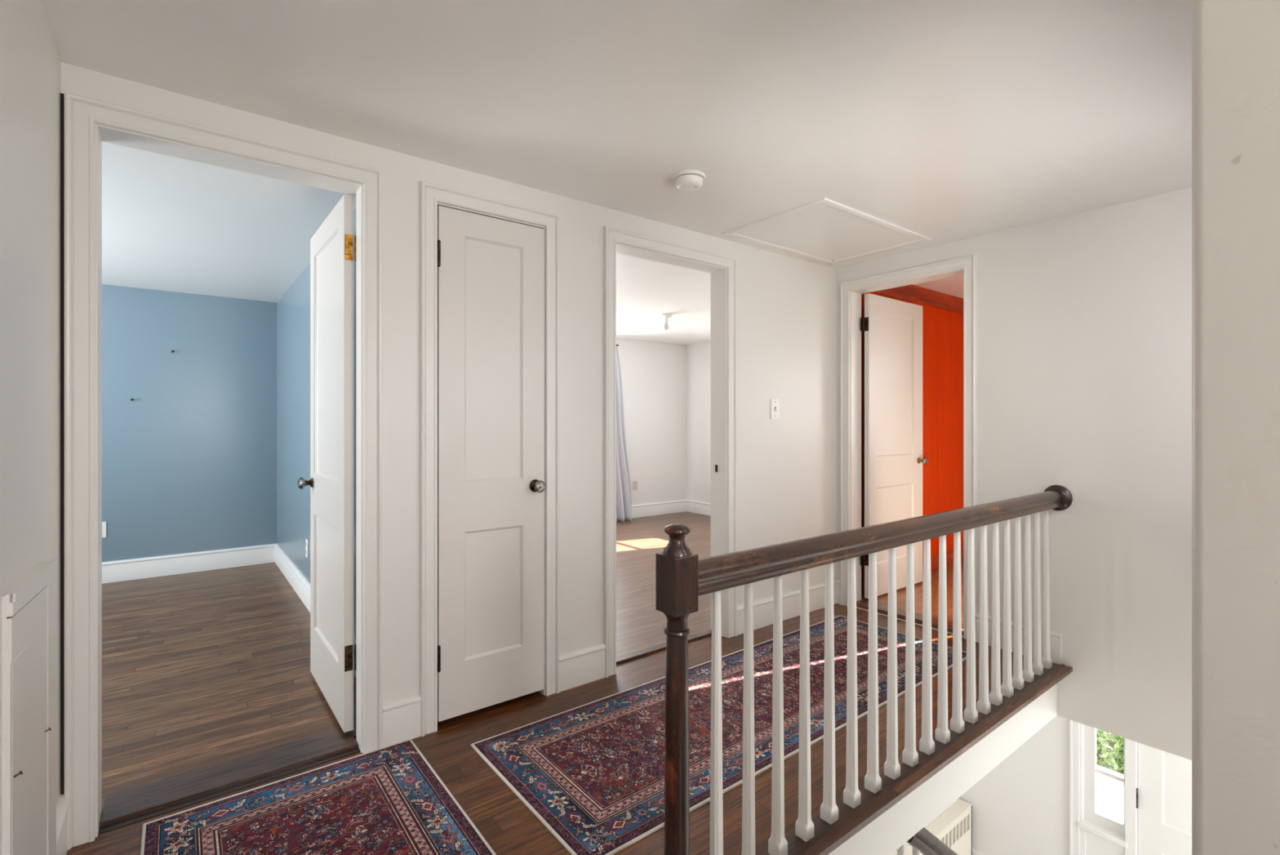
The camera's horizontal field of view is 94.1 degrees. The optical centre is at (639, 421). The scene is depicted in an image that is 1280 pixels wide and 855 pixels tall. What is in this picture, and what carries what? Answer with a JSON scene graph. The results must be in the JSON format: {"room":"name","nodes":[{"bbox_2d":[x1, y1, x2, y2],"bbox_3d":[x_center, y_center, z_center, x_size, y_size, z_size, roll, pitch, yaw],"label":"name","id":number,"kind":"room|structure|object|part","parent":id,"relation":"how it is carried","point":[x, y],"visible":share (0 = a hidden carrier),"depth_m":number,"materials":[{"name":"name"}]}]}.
{"room":"upstairs landing","nodes":[
{"label":"upstairs landing","id":0,"kind":"room"},
{"bbox_2d":[0,0,60,854],"bbox_3d":[-0.473,0.224,0.089,0.120,2.471,3.922,0,0,-38],"label":"wall","id":1,"kind":"structure","parent":0,"point":[30,61],"depth_m":1.32,"materials":[{"name":"paint"}]},
{"bbox_2d":[1,558,57,854],"bbox_3d":[-1.285,0.762,1.261,0.036,0.876,0.349,0,0,-38],"label":"access panel","id":2,"kind":"object","parent":1,"relation":"attached to","point":[28,608],"visible":1,"depth_m":1.23,"materials":[{"name":"paint"}]},
{"bbox_2d":[13,770,22,777],"bbox_3d":[-1.185,0.671,1.134,0.008,0.008,0.013,0,0,26],"label":"nail","id":3,"kind":"object","parent":2,"relation":"attached to","point":[20,771],"visible":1,"depth_m":1.14,"materials":[{"name":"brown metal"}]},
{"bbox_2d":[60,93,63,794],"bbox_3d":[-1.625,0.069,1.674,0.006,1.982,0.006,0,0,-38],"label":"trim","id":4,"kind":"structure","parent":1,"relation":"attached to","point":[61,94],"depth_m":1.67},
{"bbox_2d":[56,794,70,854],"bbox_3d":[-1.514,1.123,1.544,0.021,0.154,0.347,0,0,-38],"label":"baseboard","id":5,"kind":"structure","parent":1,"relation":"attached to","point":[63,802],"depth_m":1.60,"materials":[{"name":"paint"}]},
{"bbox_2d":[276,208,355,639],"bbox_3d":[-2.004,0.094,3.715,0.060,2.211,3.443,0,0,-38],"label":"wall","id":6,"kind":"structure","parent":0,"point":[293,308],"depth_m":4.21,"materials":[{"name":"paint"}]},
{"bbox_2d":[305,538,308,558],"bbox_3d":[-2.161,0.822,3.861,0.009,0.116,0.072,0,0,-38],"label":"outlet","id":7,"kind":"object","parent":6,"relation":"attached to","point":[306,540],"visible":1,"depth_m":3.84,"materials":[{"name":"white plastic"}]},
{"bbox_2d":[102,284,686,562],"bbox_3d":[-2.593,0.094,5.498,8.250,2.211,0.145,0,0,-38],"label":"wall","id":8,"kind":"structure","parent":0,"point":[189,463],"depth_m":4.76,"materials":[{"name":"paint"}]},
{"bbox_2d":[102,521,106,537],"bbox_3d":[-3.963,0.795,4.368,0.072,0.116,0.009,0,0,-38],"label":"outlet","id":9,"kind":"object","parent":8,"relation":"attached to","point":[104,523],"visible":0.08,"depth_m":4.38,"materials":[{"name":"white plastic"}]},
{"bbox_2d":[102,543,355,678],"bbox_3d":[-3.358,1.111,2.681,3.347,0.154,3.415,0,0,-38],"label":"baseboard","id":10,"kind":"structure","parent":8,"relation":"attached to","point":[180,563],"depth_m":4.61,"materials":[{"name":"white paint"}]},
{"bbox_2d":[632,480,637,489],"bbox_3d":[-0.059,0.788,7.369,0.072,0.116,0.009,0,0,-38],"label":"outlet","id":11,"kind":"object","parent":8,"relation":"attached to","point":[634,482],"visible":1,"depth_m":7.37,"materials":[{"name":"beige plastic"}]},
{"bbox_3d":[-0.896,-0.905,6.639,1.530,0.019,0.135,0,0,-38],"label":"curtain rod","id":12,"kind":"object","parent":8,"relation":"attached to","visible":0},
{"bbox_2d":[616,346,631,522],"bbox_3d":[-0.277,0.148,7.039,0.482,2.073,0.140,0,0,-38],"label":"curtain","id":13,"kind":"object","parent":12,"relation":"hanging from","point":[624,504],"visible":0.3,"depth_m":7.07,"materials":[{"name":"grey fabric"}]},
{"bbox_2d":[60,62,963,704],"bbox_3d":[-0.453,0.224,2.645,8.130,2.471,0.150,0,0,-38],"label":"wall","id":14,"kind":"structure","parent":0,"point":[786,305],"depth_m":2.77,"materials":[{"name":"paint"}]},
{"bbox_2d":[63,91,382,849],"bbox_3d":[-1.319,0.138,1.977,0.846,2.124,0.142,0,0,-38],"label":"door frame","id":15,"kind":"structure","parent":14,"relation":"attached to","point":[88,122],"depth_m":1.75,"materials":[{"name":"paint"}]},
{"bbox_2d":[99,727,357,826],"bbox_3d":[-1.367,1.192,2.040,0.706,0.017,0.165,0,0,-38],"label":"threshold","id":16,"kind":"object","parent":14,"relation":"attached to","point":[123,804],"depth_m":1.99,"materials":[{"name":"brown wood"}]},
{"bbox_2d":[98,746,359,833],"bbox_3d":[-1.306,1.198,1.961,0.706,0.003,0.033,0,0,-38],"label":"trim","id":17,"kind":"structure","parent":14,"relation":"attached to","point":[130,820],"depth_m":1.92,"materials":[{"name":"wood"}]},
{"bbox_2d":[297,194,355,732],"bbox_3d":[-1.309,0.157,2.514,0.153,2.018,0.711,0,0,-38],"label":"door","id":18,"kind":"structure","parent":14,"relation":"in","point":[331,482],"depth_m":2.42,"materials":[{"name":"paint"}]},
{"bbox_3d":[-1.521,0.281,2.733,0.031,0.044,0.044,0,0,-38],"label":"knob","id":19,"kind":"part","parent":18,"relation":"part of","materials":[{"name":"brown metal"}]},
{"bbox_2d":[419,180,559,736],"bbox_3d":[-0.637,0.141,2.507,0.605,2.119,0.142,0,0,-38],"label":"door frame","id":20,"kind":"structure","parent":14,"relation":"attached to","point":[432,196],"depth_m":2.31,"materials":[{"name":"paint"}]},
{"bbox_2d":[437,205,546,721],"bbox_3d":[-0.596,0.164,2.449,0.469,2.012,0.093,0,0,-38],"label":"door","id":21,"kind":"structure","parent":14,"relation":"in","point":[491,483],"depth_m":2.45,"materials":[{"name":"paint"}]},
{"bbox_3d":[-0.445,0.277,2.565,0.054,0.054,0.031,0,0,-38],"label":"knob","id":22,"kind":"part","parent":21,"relation":"part of","materials":[{"name":"brown metal"}]},
{"bbox_2d":[382,579,836,746],"bbox_3d":[0.180,1.123,3.067,2.857,0.154,0.021,0,0,-38],"label":"baseboard","id":23,"kind":"structure","parent":14,"relation":"attached to","point":[402,718],"depth_m":2.72,"materials":[{"name":"paint"}]},
{"bbox_2d":[616,629,711,663],"bbox_3d":[0.120,1.194,3.156,0.752,0.012,0.045,0,0,-38],"label":"threshold","id":24,"kind":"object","parent":14,"relation":"attached to","point":[659,647],"depth_m":3.10,"materials":[{"name":"brown wood"}]},
{"bbox_2d":[603,226,737,677],"bbox_3d":[0.150,0.141,3.118,0.892,2.119,0.142,0,0,-38],"label":"door frame","id":25,"kind":"structure","parent":14,"relation":"attached to","point":[722,268],"depth_m":3.29,"materials":[{"name":"paint"}]},
{"bbox_2d":[770,399,779,418],"bbox_3d":[0.811,-0.075,3.558,0.074,0.120,0.020,0,0,-38],"label":"light switch","id":26,"kind":"object","parent":14,"relation":"attached to","point":[775,403],"visible":1,"depth_m":3.56,"materials":[{"name":"white plastic"}]},
{"bbox_2d":[861,546,963,594],"bbox_3d":[2.115,1.113,4.532,1.758,0.123,0.021,0,0,-38],"label":"baseboard","id":27,"kind":"structure","parent":14,"relation":"attached to","point":[949,553],"depth_m":4.71,"materials":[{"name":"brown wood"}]},
{"bbox_2d":[871,284,963,314],"bbox_3d":[2.126,-0.959,4.519,1.758,0.105,0.056,0,0,-38],"label":"crown molding","id":28,"kind":"structure","parent":14,"relation":"attached to","point":[913,293],"depth_m":4.58,"materials":[{"name":"orange paint"}]},
{"bbox_2d":[66,511,1072,854],"bbox_3d":[-0.268,1.204,2.505,8.010,0.032,7.485,0,0,-38],"label":"floor","id":29,"kind":"structure","parent":0,"point":[204,668],"depth_m":2.55,"materials":[{"name":"brown wood"}]},
{"bbox_2d":[140,738,496,854],"bbox_3d":[-0.437,1.196,1.063,0.777,0.006,2.389,0,0,-38],"label":"runner rug","id":30,"kind":"object","parent":29,"relation":"on","point":[389,799],"visible":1,"depth_m":1.79,"materials":[{"name":"red fabric"}]},
{"bbox_2d":[470,615,966,854],"bbox_3d":[0.544,1.196,2.633,2.369,0.006,0.779,0,0,-38],"label":"runner rug","id":31,"kind":"object","parent":29,"relation":"on","point":[592,773],"visible":0.69,"depth_m":2.23,"materials":[{"name":"red fabric"}]},
{"bbox_2d":[40,0,1191,345],"bbox_3d":[-0.297,-1.061,2.460,8.350,0.100,7.750,0,0,-38],"label":"ceiling","id":32,"kind":"structure","parent":0,"point":[944,122],"depth_m":1.91,"materials":[{"name":"paint"}]},
{"bbox_2d":[660,313,672,329],"bbox_3d":[0.248,-0.938,5.612,0.120,0.147,0.120,0,0,-38],"label":"ceiling light","id":33,"kind":"object","parent":32,"relation":"attached to","point":[665,316],"visible":1,"depth_m":5.59,"materials":[{"name":"white plastic"}]},
{"bbox_3d":[0.248,-0.901,5.612,0.056,0.073,0.056,0,0,-38],"label":"light bulb","id":34,"kind":"part","parent":33,"relation":"part of","materials":[{"name":"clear glass"}]},
{"bbox_2d":[671,169,705,191],"bbox_3d":[0.202,-0.988,2.459,0.138,0.047,0.138,0,0,-38],"label":"smoke detector","id":35,"kind":"object","parent":32,"relation":"attached to","point":[686,180],"visible":1,"depth_m":2.42,"materials":[{"name":"white plastic"}]},
{"bbox_2d":[721,197,932,264],"bbox_3d":[1.027,-1.006,3.247,0.993,0.010,0.644,0,0,-38],"label":"attic hatch","id":36,"kind":"object","parent":32,"relation":"attached to","point":[825,230],"visible":1,"depth_m":3.20,"materials":[{"name":"paint"}]},
{"bbox_2d":[686,342,1137,854],"bbox_3d":[2.969,1.369,4.940,0.150,4.761,7.560,0,0,-38],"label":"wall","id":37,"kind":"structure","parent":0,"point":[1021,806],"depth_m":4.77,"materials":[{"name":"white paint"}]},
{"bbox_2d":[631,499,710,518],"bbox_3d":[0.132,1.111,5.364,3.870,0.154,3.410,0,0,-38],"label":"baseboard","id":38,"kind":"structure","parent":37,"relation":"attached to","point":[683,505],"depth_m":7.63,"materials":[{"name":"paint"}]},
{"bbox_2d":[972,847,985,854],"bbox_3d":[2.961,3.673,4.811,0.021,0.154,0.875,0,0,-38],"label":"baseboard","id":39,"kind":"structure","parent":37,"relation":"attached to","point":[975,851],"depth_m":4.99,"materials":[{"name":"white paint"}]},
{"bbox_2d":[1080,723,1124,835],"bbox_3d":[3.411,2.308,4.363,0.140,1.315,0.276,0,0,-38],"label":"window","id":40,"kind":"structure","parent":37,"relation":"in","point":[1088,769],"depth_m":4.42,"materials":[{"name":"white paint"}]},
{"bbox_2d":[1069,719,1136,854],"bbox_3d":[3.343,2.675,4.310,0.032,2.150,0.390,0,0,-38],"label":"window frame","id":41,"kind":"structure","parent":37,"relation":"attached to","point":[1078,828],"depth_m":4.37,"materials":[{"name":"white paint"}]},
{"bbox_2d":[1136,742,1191,854],"bbox_3d":[3.764,2.708,3.817,0.060,2.060,0.917,0,0,-38],"label":"door","id":42,"kind":"structure","parent":37,"relation":"in","point":[1164,790],"depth_m":4.06,"materials":[{"name":"white paint"}]},
{"bbox_2d":[861,561,963,624],"bbox_3d":[2.765,1.187,3.713,1.738,0.026,2.172,0,0,-38],"label":"floor","id":43,"kind":"structure","parent":0,"point":[918,587],"depth_m":4.00,"materials":[{"name":"brown wood"}]},
{"bbox_2d":[835,186,1191,759],"bbox_3d":[2.014,0.224,3.132,0.120,2.471,2.169,0,0,-38],"label":"wall","id":44,"kind":"structure","parent":0,"point":[1084,319],"depth_m":2.82,"materials":[{"name":"paint"}]},
{"bbox_2d":[861,293,928,598],"bbox_3d":[1.770,0.160,4.096,0.735,2.000,0.102,0,0,-38],"label":"door","id":45,"kind":"structure","parent":44,"relation":"in","point":[892,328],"depth_m":4.10,"materials":[{"name":"paint"}]},
{"bbox_3d":[2.019,0.280,4.281,0.044,0.044,0.031,0,0,-38],"label":"knob","id":46,"kind":"part","parent":45,"relation":"part of","materials":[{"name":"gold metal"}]},
{"bbox_2d":[840,253,977,639],"bbox_3d":[1.623,0.143,3.617,0.142,2.114,0.839,0,0,-38],"label":"door frame","id":47,"kind":"structure","parent":44,"relation":"attached to","point":[851,291],"depth_m":3.86,"materials":[{"name":"paint"}]},
{"bbox_2d":[856,599,963,635],"bbox_3d":[1.659,1.187,3.645,0.148,0.026,0.699,0,0,-38],"label":"threshold","id":48,"kind":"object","parent":44,"relation":"on","point":[882,608],"depth_m":3.64,"materials":[{"name":"brown wood"}]},
{"bbox_2d":[760,662,1064,854],"bbox_3d":[1.100,1.210,2.200,2.467,0.027,0.065,0,0,-38],"label":"trim","id":49,"kind":"structure","parent":44,"relation":"attached to","point":[796,845],"depth_m":2.01,"materials":[{"name":"brown wood"}]},
{"bbox_2d":[655,484,1072,854],"bbox_3d":[1.066,0.732,2.175,2.552,0.977,0.128,0,0,-38],"label":"stair railing","id":50,"kind":"object","parent":49,"relation":"on","point":[681,577],"visible":1,"depth_m":1.86,"materials":[{"name":"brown wood"}]},
{"bbox_3d":[0.088,0.834,1.414,0.074,0.773,0.074,0,0,-38],"label":"newel post","id":51,"kind":"part","parent":50,"relation":"part of","materials":[{"name":"brown wood"}]},
{"bbox_3d":[1.091,0.378,2.194,2.480,0.079,0.065,0,0,-38],"label":"handrail","id":52,"kind":"part","parent":50,"relation":"part of","materials":[{"name":"brown wood"}]},
{"bbox_2d":[828,683,1057,854],"bbox_3d":[1.081,1.341,2.221,2.472,0.238,0.098,0,0,-38],"label":"trim","id":53,"kind":"structure","parent":44,"relation":"attached to","point":[888,832],"depth_m":2.26,"materials":[{"name":"paint"}]},
{"bbox_2d":[835,578,1062,664],"bbox_3d":[1.685,1.123,3.441,0.021,0.154,1.277,0,0,-38],"label":"baseboard","id":54,"kind":"structure","parent":44,"relation":"attached to","point":[1055,637],"depth_m":3.07,"materials":[{"name":"paint"}]},
{"bbox_2d":[1191,0,1279,854],"bbox_3d":[1.320,0.224,0.110,0.380,2.471,1.753,0,0,-38],"label":"wall","id":55,"kind":"structure","parent":0,"point":[1236,43],"depth_m":0.66,"materials":[{"name":"paint"}]},
{"bbox_3d":[1.753,3.775,1.818,5.600,0.050,4.120,0,0,-38],"label":"floor","id":56,"kind":"structure","parent":0,"visible":0},
{"bbox_2d":[897,826,957,854],"bbox_3d":[1.712,2.608,2.754,1.967,2.284,0.090,0,0,-38],"label":"railing","id":57,"kind":"object","parent":56,"relation":"on","point":[923,842],"visible":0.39,"depth_m":2.22,"materials":[{"name":"brown wood"}]},
{"bbox_2d":[891,798,972,854],"bbox_3d":[2.292,3.464,4.729,1.122,0.572,0.176,0,0,-38],"label":"radiator cover","id":58,"kind":"object","parent":56,"relation":"on","point":[953,826],"visible":0.6,"depth_m":4.87,"materials":[{"name":"beige metal"}]},
{"bbox_3d":[2.342,3.490,4.664,1.122,0.520,0.012,0,0,-38],"label":"panel","id":59,"kind":"part","parent":58,"relation":"part of","materials":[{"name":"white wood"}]},
{"bbox_2d":[942,818,964,844],"bbox_3d":[2.326,3.341,4.684,1.082,0.172,0.004,0,0,-38],"label":"grille","id":60,"kind":"object","parent":58,"relation":"attached to","point":[961,822],"depth_m":4.87,"materials":[{"name":"beige metal"}]},
{"label":"outside","id":61,"kind":"structure","parent":0,"visible":0},
{"bbox_2d":[1096,742,1124,774],"bbox_3d":[17.765,4.060,16.334,31.900,0.180,44.000,0,0,-38],"label":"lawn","id":62,"kind":"structure","parent":61,"point":[1112,744],"depth_m":7.04,"materials":[{"name":"green plant"}]},
{"bbox_2d":[1096,764,1124,782],"bbox_3d":[5.217,3.940,6.586,0.120,0.120,12.000,0,0,-38],"label":"kerb","id":63,"kind":"object","parent":62,"relation":"on","point":[1097,766],"visible":0.07,"depth_m":6.59,"materials":[{"name":"grey stone"}]},
{"bbox_2d":[1096,728,1124,773],"bbox_3d":[5.622,3.857,7.035,0.915,0.414,1.051,0,0,-38],"label":"shrub","id":64,"kind":"object","parent":62,"relation":"on","point":[1104,738],"visible":0.22,"depth_m":6.88,"materials":[{"name":"green plant"}]},
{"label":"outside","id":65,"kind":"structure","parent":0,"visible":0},
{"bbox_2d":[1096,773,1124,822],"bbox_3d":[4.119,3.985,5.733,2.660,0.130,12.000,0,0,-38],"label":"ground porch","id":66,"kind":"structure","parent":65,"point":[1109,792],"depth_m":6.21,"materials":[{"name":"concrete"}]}
]}

